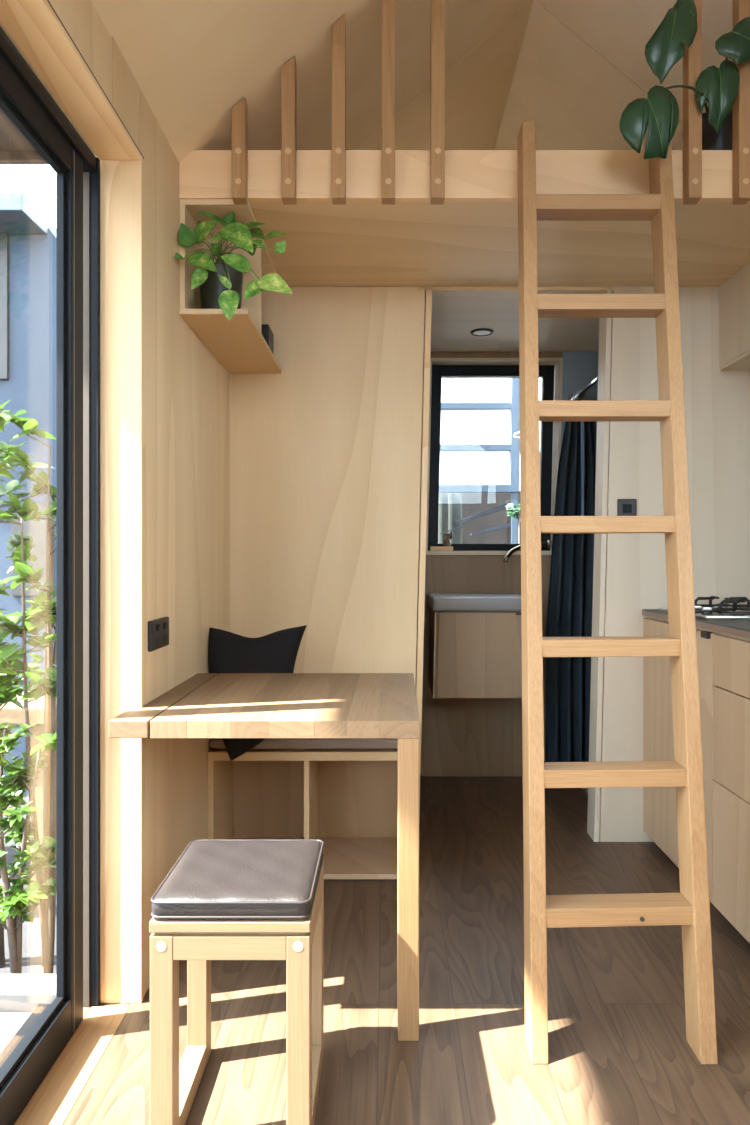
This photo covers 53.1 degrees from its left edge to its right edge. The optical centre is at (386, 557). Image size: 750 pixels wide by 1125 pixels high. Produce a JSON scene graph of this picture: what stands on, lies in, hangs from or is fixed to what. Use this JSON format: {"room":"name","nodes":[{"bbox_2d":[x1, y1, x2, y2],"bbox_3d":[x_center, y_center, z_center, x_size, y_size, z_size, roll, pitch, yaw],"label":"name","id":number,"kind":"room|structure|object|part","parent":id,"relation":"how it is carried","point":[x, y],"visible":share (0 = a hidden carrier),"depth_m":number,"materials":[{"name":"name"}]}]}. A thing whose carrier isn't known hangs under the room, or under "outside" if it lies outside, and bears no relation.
{"room":"tiny house interior","nodes":[
{"label":"tiny house interior","id":0,"kind":"room"},
{"bbox_2d":[0,108,48,164],"bbox_3d":[-1.357,-0.140,2.467,1.245,3.120,1.035,0,0,0],"label":"canopy","id":1,"kind":"object","parent":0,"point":[15,149],"visible":0.03,"depth_m":2.93,"materials":[{"name":"brown wood"}]},
{"bbox_2d":[0,0,229,1000],"bbox_3d":[-0.670,-0.040,0.840,0.120,2.280,6.480,0,0,0],"label":"wall","id":2,"kind":"structure","parent":0,"point":[186,388],"depth_m":2.09,"materials":[{"name":"beige wood"}]},
{"bbox_2d":[0,26,99,1124],"bbox_3d":[-0.784,0.088,0.451,0.152,2.143,2.802,0,0,0],"label":"door","id":3,"kind":"structure","parent":2,"relation":"in","point":[25,1061],"depth_m":1.72,"materials":[{"name":"black metal"}]},
{"bbox_2d":[0,0,143,161],"bbox_3d":[-0.657,-0.989,0.457,0.102,0.012,2.814,0,0,0],"label":"trim","id":4,"kind":"structure","parent":2,"relation":"attached to","point":[34,25],"depth_m":1.52,"materials":[{"name":"brown wood"}]},
{"bbox_2d":[15,1007,129,1124],"bbox_3d":[-0.676,1.104,0.443,0.092,0.012,2.786,0,0,0],"label":"trim","id":5,"kind":"structure","parent":2,"relation":"attached to","point":[51,1104],"depth_m":1.61,"materials":[{"name":"brown wood"}]},
{"bbox_2d":[101,160,142,1002],"bbox_3d":[-0.657,0.059,1.858,0.102,2.083,0.012,0,0,0],"label":"trim","id":6,"kind":"structure","parent":2,"relation":"attached to","point":[121,180],"depth_m":1.85,"materials":[{"name":"brown wood"}]},
{"bbox_2d":[148,617,168,651],"bbox_3d":[-0.602,0.200,1.985,0.016,0.078,0.154,0,0,0],"label":"power outlet","id":7,"kind":"object","parent":2,"relation":"attached to","point":[158,629],"visible":1,"depth_m":1.96,"materials":[{"name":"black plastic"}]},
{"bbox_2d":[179,199,281,373],"bbox_3d":[-0.508,-0.884,2.552,0.201,0.338,0.708,0,0,0],"label":"shelf box","id":8,"kind":"object","parent":2,"relation":"attached to","point":[239,344],"visible":0.66,"depth_m":2.37,"materials":[{"name":"beige wood"}]},
{"bbox_2d":[199,263,242,308],"bbox_3d":[-0.513,-0.809,2.318,0.135,0.157,0.135,0,0,0],"label":"pot","id":9,"kind":"object","parent":8,"relation":"on","point":[210,290],"depth_m":2.26,"materials":[{"name":"grey ceramic"}]},
{"bbox_2d":[174,212,291,320],"bbox_3d":[-0.444,-0.854,2.244,0.385,0.364,0.267,0,0,6],"label":"pothos","id":10,"kind":"object","parent":8,"relation":"in","point":[220,283],"visible":0.98,"depth_m":2.16,"materials":[{"name":"green plant"}]},
{"bbox_3d":[-0.538,-0.896,2.243,0.107,0.065,0.150,0,0,0],"label":"stem","id":11,"kind":"part","parent":10,"relation":"part of","materials":[{"name":"green plant"}]},
{"bbox_3d":[-0.473,-0.905,2.267,0.139,0.065,0.097,0,0,0],"label":"stem","id":12,"kind":"part","parent":10,"relation":"part of","materials":[{"name":"green plant"}]},
{"bbox_3d":[-0.410,-0.901,2.225,0.034,0.060,0.258,0,0,-42],"label":"stem","id":13,"kind":"part","parent":10,"relation":"part of","materials":[{"name":"green plant"}]},
{"bbox_2d":[261,324,272,352],"bbox_3d":[-0.488,-0.793,2.799,0.113,0.125,0.122,0,0,0],"label":"speaker","id":14,"kind":"object","parent":8,"relation":"on","point":[266,331],"visible":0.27,"depth_m":2.74},
{"bbox_2d":[261,326,265,340],"bbox_3d":[-0.488,-0.793,2.739,0.095,0.105,0.003,0,0,0],"label":"grille","id":15,"kind":"object","parent":14,"relation":"attached to","point":[263,328],"depth_m":2.74,"materials":[{"name":"metal"}]},
{"bbox_2d":[13,776,749,1124],"bbox_3d":[0.550,1.150,0.740,2.560,0.100,6.480,0,0,0],"label":"floor","id":16,"kind":"structure","parent":0,"point":[620,1053],"depth_m":1.82,"materials":[{"name":"brown wood"}]},
{"bbox_2d":[149,858,323,1124],"bbox_3d":[-0.287,0.882,1.520,0.295,0.435,0.302,0,0,0],"label":"stool","id":17,"kind":"object","parent":16,"relation":"on","point":[174,1086],"visible":0.67,"depth_m":1.37,"materials":[{"name":"brown wood"}]},
{"bbox_3d":[-0.412,0.896,1.391,0.043,0.408,0.043,0,0,0],"label":"leg","id":18,"kind":"part","parent":17,"relation":"part of","materials":[{"name":"brown wood"}]},
{"bbox_3d":[-0.412,0.896,1.649,0.043,0.408,0.043,0,0,0],"label":"leg","id":19,"kind":"part","parent":17,"relation":"part of","materials":[{"name":"brown wood"}]},
{"bbox_2d":[151,839,323,918],"bbox_3d":[-0.288,0.643,1.522,0.298,0.049,0.307,0,0,0],"label":"cushion","id":20,"kind":"object","parent":17,"relation":"on","point":[211,878],"visible":1,"depth_m":1.45,"materials":[{"name":"grey leather"}]},
{"bbox_3d":[-0.163,0.896,1.391,0.043,0.408,0.043,0,0,0],"label":"leg","id":21,"kind":"part","parent":17,"relation":"part of","materials":[{"name":"brown wood"}]},
{"bbox_3d":[-0.163,0.896,1.649,0.043,0.408,0.043,0,0,0],"label":"leg","id":22,"kind":"part","parent":17,"relation":"part of","materials":[{"name":"brown wood"}]},
{"bbox_2d":[108,673,419,1040],"bbox_3d":[-0.275,0.735,2.058,0.718,0.730,0.705,0,0,0],"label":"dining table","id":23,"kind":"object","parent":16,"relation":"on","point":[204,705],"visible":1,"depth_m":1.73,"materials":[{"name":"brown wood"}]},
{"bbox_3d":[0.049,0.755,1.732,0.049,0.690,0.050,0,0,0],"label":"leg","id":24,"kind":"part","parent":23,"relation":"part of","materials":[{"name":"brown wood"}]},
{"bbox_2d":[208,748,396,878],"bbox_3d":[-0.262,0.880,2.728,0.694,0.440,0.356,0,0,0],"label":"bench","id":25,"kind":"object","parent":16,"relation":"on","point":[345,799],"visible":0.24,"depth_m":2.89,"materials":[{"name":"beige wood"}]},
{"bbox_3d":[-0.262,0.675,2.728,0.694,0.030,0.356,0,0,0],"label":"seat panel","id":26,"kind":"part","parent":25,"relation":"part of","materials":[{"name":"beige wood"}]},
{"bbox_2d":[209,738,396,748],"bbox_3d":[-0.262,0.633,2.728,0.694,0.049,0.355,0,0,0],"label":"bench cushion","id":27,"kind":"object","parent":25,"relation":"on","point":[268,743],"visible":0.24,"depth_m":2.55,"materials":[{"name":"brown fabric"}]},
{"bbox_2d":[208,625,306,760],"bbox_3d":[-0.435,0.452,2.546,0.336,0.437,0.112,0,0,-16],"label":"throw pillow","id":28,"kind":"object","parent":27,"relation":"on","point":[228,652],"visible":0.45,"depth_m":2.52,"materials":[{"name":"black fabric"}]},
{"bbox_3d":[-0.262,1.085,2.720,0.658,0.018,0.334,0,0,0],"label":"panel","id":29,"kind":"part","parent":25,"relation":"part of","materials":[{"name":"beige wood"}]},
{"bbox_3d":[-0.262,0.895,2.897,0.694,0.409,0.018,0,0,0],"label":"panel","id":30,"kind":"part","parent":25,"relation":"part of","materials":[{"name":"beige wood"}]},
{"bbox_2d":[517,122,717,1063],"bbox_3d":[0.555,-0.062,1.907,0.481,2.325,0.557,0,0,0],"label":"ladder","id":31,"kind":"object","parent":16,"relation":"on","point":[689,908],"visible":0.93,"depth_m":1.84,"materials":[{"name":"brown wood"}]},
{"bbox_2d":[643,616,717,903],"bbox_3d":[1.355,0.660,2.596,0.749,0.879,0.619,0,0,0],"label":"base cabinet","id":32,"kind":"object","parent":16,"relation":"on","point":[659,803],"visible":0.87,"depth_m":2.67,"materials":[{"name":"laminate"}]},
{"bbox_3d":[0.988,0.238,2.322,0.016,0.020,0.045,0,0,0],"label":"handle","id":33,"kind":"part","parent":32,"relation":"part of","materials":[{"name":"black plastic"}]},
{"bbox_2d":[713,632,749,942],"bbox_3d":[1.361,0.660,1.744,0.737,0.879,1.088,0,0,0],"label":"base cabinet","id":34,"kind":"object","parent":16,"relation":"on","point":[731,653],"visible":1,"depth_m":2.16,"materials":[{"name":"laminate"}]},
{"bbox_3d":[1.001,0.866,1.742,0.018,0.379,1.083,0,0,0],"label":"drawer","id":35,"kind":"part","parent":34,"relation":"part of","materials":[{"name":"beige wood"}]},
{"bbox_3d":[1.001,0.530,1.742,0.018,0.283,1.083,0,0,0],"label":"drawer","id":36,"kind":"part","parent":34,"relation":"part of","materials":[{"name":"beige wood"}]},
{"bbox_3d":[1.001,0.308,1.742,0.018,0.153,1.083,0,0,0],"label":"drawer","id":37,"kind":"part","parent":34,"relation":"part of","materials":[{"name":"beige wood"}]},
{"bbox_3d":[1.361,0.638,0.699,0.737,0.834,0.998,0,0,0],"label":"cabinet","id":38,"kind":"object","parent":16,"relation":"on","visible":0},
{"bbox_2d":[642,609,749,638],"bbox_3d":[1.358,0.209,1.553,0.742,0.022,2.706,0,0,0],"label":"countertop","id":39,"kind":"structure","parent":38,"relation":"on","point":[737,627],"depth_m":2.30,"materials":[{"name":"stone"}]},
{"bbox_2d":[659,596,749,618],"bbox_3d":[1.298,0.171,2.650,0.525,0.055,0.439,0,0,0],"label":"gas hob","id":40,"kind":"object","parent":39,"relation":"in","point":[721,610],"visible":0.73,"depth_m":2.56,"materials":[{"name":"metal"}]},
{"bbox_3d":[1.298,0.194,2.645,0.525,0.009,0.430,0,0,0],"label":"plate","id":41,"kind":"part","parent":40,"relation":"part of","materials":[{"name":"metal"}]},
{"bbox_3d":[1.075,0.182,2.520,0.034,0.013,0.034,0,0,0],"label":"knob","id":42,"kind":"part","parent":40,"relation":"part of","materials":[{"name":"black plastic"}]},
{"bbox_2d":[91,0,749,351],"bbox_3d":[0.560,-1.651,0.790,2.580,1.221,6.580,0,0,0],"label":"ceiling","id":43,"kind":"structure","parent":0,"point":[191,61],"depth_m":2.60,"materials":[{"name":"beige wood"}]},
{"bbox_2d":[179,0,749,204],"bbox_3d":[0.560,-1.453,2.188,2.338,0.839,0.074,0,0,0],"label":"loft railing","id":44,"kind":"object","parent":43,"relation":"attached to","point":[288,175],"visible":0.97,"depth_m":2.20,"materials":[{"name":"brown wood"}]},
{"bbox_2d":[470,328,493,335],"bbox_3d":[0.437,-1.037,3.450,0.108,0.007,0.108,0,0,0],"label":"recessed light","id":45,"kind":"object","parent":43,"relation":"in","point":[482,331],"visible":1,"depth_m":3.44,"materials":[{"name":"black plastic"}]},
{"bbox_2d":[474,331,490,334],"bbox_3d":[0.437,-1.036,3.450,0.078,0.001,0.078,0,0,0],"label":"diffuser","id":46,"kind":"object","parent":45,"relation":"attached to","point":[475,332],"depth_m":3.45,"materials":[{"name":"white plastic"}]},
{"bbox_2d":[619,0,749,158],"bbox_3d":[0.936,-1.342,2.167,0.294,0.520,0.618,0,0,40],"label":"potted plant","id":47,"kind":"object","parent":43,"relation":"on","point":[659,112],"visible":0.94,"depth_m":2.11,"materials":[{"name":"plant"}]},
{"bbox_3d":[0.889,-1.284,2.159,0.482,0.113,0.060,0,0,-44],"label":"stem","id":48,"kind":"part","parent":47,"relation":"part of","materials":[{"name":"green plant"}]},
{"bbox_2d":[230,287,749,841],"bbox_3d":[0.560,0.025,2.952,2.340,2.151,0.090,0,0,0],"label":"wall","id":49,"kind":"structure","parent":0,"point":[325,450],"depth_m":2.91,"materials":[{"name":"beige wood"}]},
{"bbox_2d":[416,286,431,815],"bbox_3d":[0.137,0.023,2.946,0.076,2.154,0.082,0,0,0],"label":"trim","id":50,"kind":"structure","parent":49,"relation":"attached to","point":[428,295],"depth_m":2.90,"materials":[{"name":"brown wood"}]},
{"bbox_2d":[418,287,618,291],"bbox_3d":[0.510,-1.045,2.916,0.780,0.014,0.022,0,0,0],"label":"trim","id":51,"kind":"structure","parent":49,"relation":"attached to","point":[434,289],"depth_m":2.90,"materials":[{"name":"beige wood"}]},
{"bbox_2d":[587,286,612,841],"bbox_3d":[0.838,0.023,2.956,0.073,2.154,0.102,0,0,0],"label":"trim","id":52,"kind":"structure","parent":49,"relation":"attached to","point":[605,324],"depth_m":2.92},
{"bbox_2d":[617,499,636,515],"bbox_3d":[0.928,-0.191,2.900,0.074,0.075,0.014,0,0,0],"label":"light switch","id":53,"kind":"object","parent":49,"relation":"attached to","point":[625,507],"visible":0.79,"depth_m":2.90,"materials":[{"name":"black plastic"}]},
{"bbox_2d":[415,352,598,775],"bbox_3d":[0.880,0.000,3.825,1.753,2.200,0.090,0,0,0],"label":"wall","id":54,"kind":"structure","parent":0,"point":[460,736],"depth_m":3.78,"materials":[{"name":"brown wood"}]},
{"bbox_2d":[427,593,521,697],"bbox_3d":[0.425,0.399,3.539,0.451,0.447,0.479,0,0,0],"label":"vanity cabinet","id":55,"kind":"object","parent":54,"relation":"attached to","point":[475,639],"visible":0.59,"depth_m":3.32,"materials":[{"name":"beige wood"}]},
{"bbox_2d":[427,593,520,610],"bbox_3d":[0.425,0.205,3.539,0.451,0.060,0.479,0,0,0],"label":"basin","id":56,"kind":"object","parent":55,"relation":"in","point":[436,601],"depth_m":3.30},
{"bbox_2d":[428,365,553,550],"bbox_3d":[0.534,-0.516,3.890,0.659,0.956,0.050,0,0,0],"label":"window","id":57,"kind":"structure","parent":54,"relation":"in","point":[546,372],"depth_m":3.87,"materials":[{"name":"black metal"}]},
{"bbox_2d":[426,358,562,554],"bbox_3d":[0.528,-0.512,3.850,0.716,0.992,0.180,0,0,0],"label":"trim","id":58,"kind":"structure","parent":54,"relation":"attached to","point":[557,362],"depth_m":3.78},
{"bbox_2d":[430,547,452,550],"bbox_3d":[0.277,-0.047,3.812,0.112,0.022,0.065,0,0,0],"label":"soap tray","id":59,"kind":"object","parent":58,"relation":"on","point":[431,548],"visible":1,"depth_m":3.78,"materials":[{"name":"brown wood"}]},
{"bbox_2d":[443,532,452,546],"bbox_3d":[0.306,-0.096,3.809,0.044,0.076,0.040,0,0,37],"label":"soap dispenser","id":60,"kind":"object","parent":59,"relation":"on","point":[447,536],"visible":1,"depth_m":3.80,"materials":[{"name":"black plastic"}]},
{"bbox_2d":[503,540,550,562],"bbox_3d":[0.695,-0.033,3.727,0.287,0.115,0.049,0,0,-23],"label":"faucet","id":61,"kind":"object","parent":54,"relation":"attached to","point":[548,543],"visible":0.73,"depth_m":3.70,"materials":[{"name":"black metal"}]},
{"bbox_2d":[568,375,597,399],"bbox_3d":[0.940,-0.799,3.390,0.056,0.058,0.777,0,0,0],"label":"shower rail","id":62,"kind":"object","parent":54,"relation":"attached to","point":[577,396],"visible":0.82,"depth_m":3.60,"materials":[{"name":"silver metal"}]},
{"bbox_2d":[545,422,596,761],"bbox_3d":[0.941,0.141,3.681,0.322,1.819,0.088,0,0,0],"label":"shower curtain","id":63,"kind":"object","parent":62,"relation":"hanging from","point":[570,596],"visible":0.7,"depth_m":3.69,"materials":[{"name":"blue fabric"}]},
{"bbox_2d":[702,109,731,149],"bbox_3d":[1.035,-1.229,2.360,0.196,0.258,0.196,0,0,0],"label":"pot","id":64,"kind":"object","parent":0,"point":[711,140],"depth_m":2.28,"materials":[{"name":"black ceramic"}]},
{"bbox_3d":[1.780,-0.040,0.840,0.100,2.280,6.480,0,0,0],"label":"wall","id":65,"kind":"structure","parent":0,"visible":0},
{"bbox_2d":[719,262,749,370],"bbox_3d":[1.508,-0.886,2.128,0.441,0.332,1.556,0,0,0],"label":"upper cabinet","id":66,"kind":"object","parent":65,"relation":"attached to","point":[734,294],"visible":1,"depth_m":2.78,"materials":[{"name":"wood"}]},
{"bbox_3d":[1.510,-0.734,2.128,0.439,0.016,1.553,0,0,0],"label":"panel","id":67,"kind":"part","parent":66,"relation":"part of","materials":[{"name":"beige wood"}]},
{"label":"outside","id":68,"kind":"structure","parent":0,"visible":0},
{"bbox_2d":[0,796,55,973],"bbox_3d":[0.000,1.485,5.000,60.000,0.130,70.000,0,0,0],"label":"ground","id":69,"kind":"structure","parent":68,"point":[31,932],"depth_m":2.78,"materials":[{"name":"white concrete"}]},
{"bbox_2d":[0,1012,31,1052],"bbox_3d":[-2.130,1.330,-0.725,2.540,0.180,5.550,0,0,0],"label":"floor","id":70,"kind":"structure","parent":69,"relation":"on","point":[10,1022],"depth_m":1.99,"materials":[{"name":"concrete"}]},
{"bbox_2d":[0,691,43,880],"bbox_3d":[-2.010,1.025,3.350,1.180,0.790,0.400,0,0,0],"label":"garden bench","id":71,"kind":"object","parent":69,"relation":"on","point":[11,713],"visible":0.08,"depth_m":3.20,"materials":[{"name":"beige wood"}]},
{"bbox_3d":[-2.010,0.665,3.350,1.180,0.070,0.400,0,0,0],"label":"seat","id":72,"kind":"part","parent":71,"relation":"part of","materials":[{"name":"beige wood"}]},
{"bbox_3d":[-1.480,1.060,3.350,0.080,0.720,0.300,0,0,0],"label":"leg","id":73,"kind":"part","parent":71,"relation":"part of","materials":[{"name":"beige wood"}]},
{"bbox_2d":[0,400,46,967],"bbox_3d":[-1.400,0.444,2.606,0.414,1.955,0.422,0,0,-26],"label":"sapling","id":74,"kind":"object","parent":69,"relation":"on","point":[7,680],"visible":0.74,"depth_m":2.61,"materials":[{"name":"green plant"}]},
{"bbox_2d":[0,974,55,1011],"bbox_3d":[-2.080,1.308,2.110,2.640,0.225,0.100,0,0,0],"label":"edging","id":75,"kind":"object","parent":69,"relation":"on","point":[18,992],"visible":0.02,"depth_m":2.07,"materials":[{"name":"concrete"}]},
{"bbox_2d":[0,193,55,794],"bbox_3d":[-4.183,-0.386,6.340,4.634,3.612,4.320,0,0,0],"label":"house","id":76,"kind":"structure","parent":69,"relation":"on","point":[27,236],"depth_m":4.50,"materials":[{"name":"blue metal"}]},
{"bbox_3d":[-2.413,-1.563,4.490,0.297,0.990,0.040,0,0,0],"label":"door","id":77,"kind":"part","parent":76,"relation":"part of","materials":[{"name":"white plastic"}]},
{"bbox_2d":[0,410,55,973],"bbox_3d":[-1.152,0.448,2.567,0.512,1.946,0.490,0,0,0],"label":"sapling","id":78,"kind":"object","parent":69,"relation":"on","point":[42,607],"visible":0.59,"depth_m":2.51,"materials":[{"name":"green plant"}]},
{"bbox_2d":[0,723,55,973],"bbox_3d":[-1.205,0.981,2.417,0.342,0.880,0.342,0,0,0],"label":"sapling","id":79,"kind":"object","parent":69,"relation":"on","point":[12,910],"visible":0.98,"depth_m":2.41,"materials":[{"name":"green plant"}]},
{"bbox_2d":[41,520,53,965],"bbox_3d":[-1.187,0.692,2.620,0.041,1.649,0.026,0,0,0],"label":"stake","id":80,"kind":"object","parent":69,"relation":"on","point":[47,698],"visible":0.41,"depth_m":2.61,"materials":[{"name":"beige wood"}]},
{"bbox_2d":[438,493,461,543],"bbox_3d":[-0.337,0.465,5.268,1.727,1.910,0.065,0,0,0],"label":"panel","id":81,"kind":"object","parent":69,"relation":"on","point":[450,504],"visible":0.02,"depth_m":5.25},
{"bbox_2d":[439,378,519,543],"bbox_3d":[0.293,-0.083,5.025,1.213,3.007,0.050,0,0,0],"label":"screen","id":82,"kind":"object","parent":69,"relation":"on","point":[479,451],"visible":0.28,"depth_m":5.02,"materials":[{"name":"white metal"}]},
{"bbox_3d":[0.288,-0.603,5.024,1.097,0.227,0.008,0,0,0],"label":"panel","id":83,"kind":"part","parent":82,"relation":"part of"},
{"bbox_3d":[0.288,-0.877,5.024,1.097,0.233,0.008,0,0,0],"label":"panel","id":84,"kind":"part","parent":82,"relation":"part of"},
{"bbox_3d":[0.288,-1.185,5.024,1.097,0.297,0.008,0,0,0],"label":"panel","id":85,"kind":"part","parent":82,"relation":"part of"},
{"bbox_2d":[440,498,518,543],"bbox_3d":[0.634,0.506,5.185,0.533,1.827,0.170,0,0,0],"label":"rack","id":86,"kind":"object","parent":69,"relation":"on","point":[500,507],"visible":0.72,"depth_m":5.10,"materials":[{"name":"grey metal"}]},
{"bbox_2d":[462,490,520,543],"bbox_3d":[1.063,0.458,5.675,1.073,1.923,0.250,0,0,0],"label":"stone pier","id":87,"kind":"structure","parent":69,"relation":"on","point":[472,503],"depth_m":5.55,"materials":[{"name":"grey stone"}]},
{"bbox_2d":[505,503,520,543],"bbox_3d":[0.820,0.461,4.703,0.148,1.611,0.080,0,0,0],"label":"creeper","id":88,"kind":"object","parent":69,"relation":"on","point":[513,511],"visible":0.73,"depth_m":4.70,"materials":[{"name":"green plant"}]},
{"bbox_3d":[0.830,0.489,4.700,0.017,1.554,0.012,0,0,0],"label":"stem","id":89,"kind":"part","parent":88,"relation":"part of","materials":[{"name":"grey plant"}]}
]}

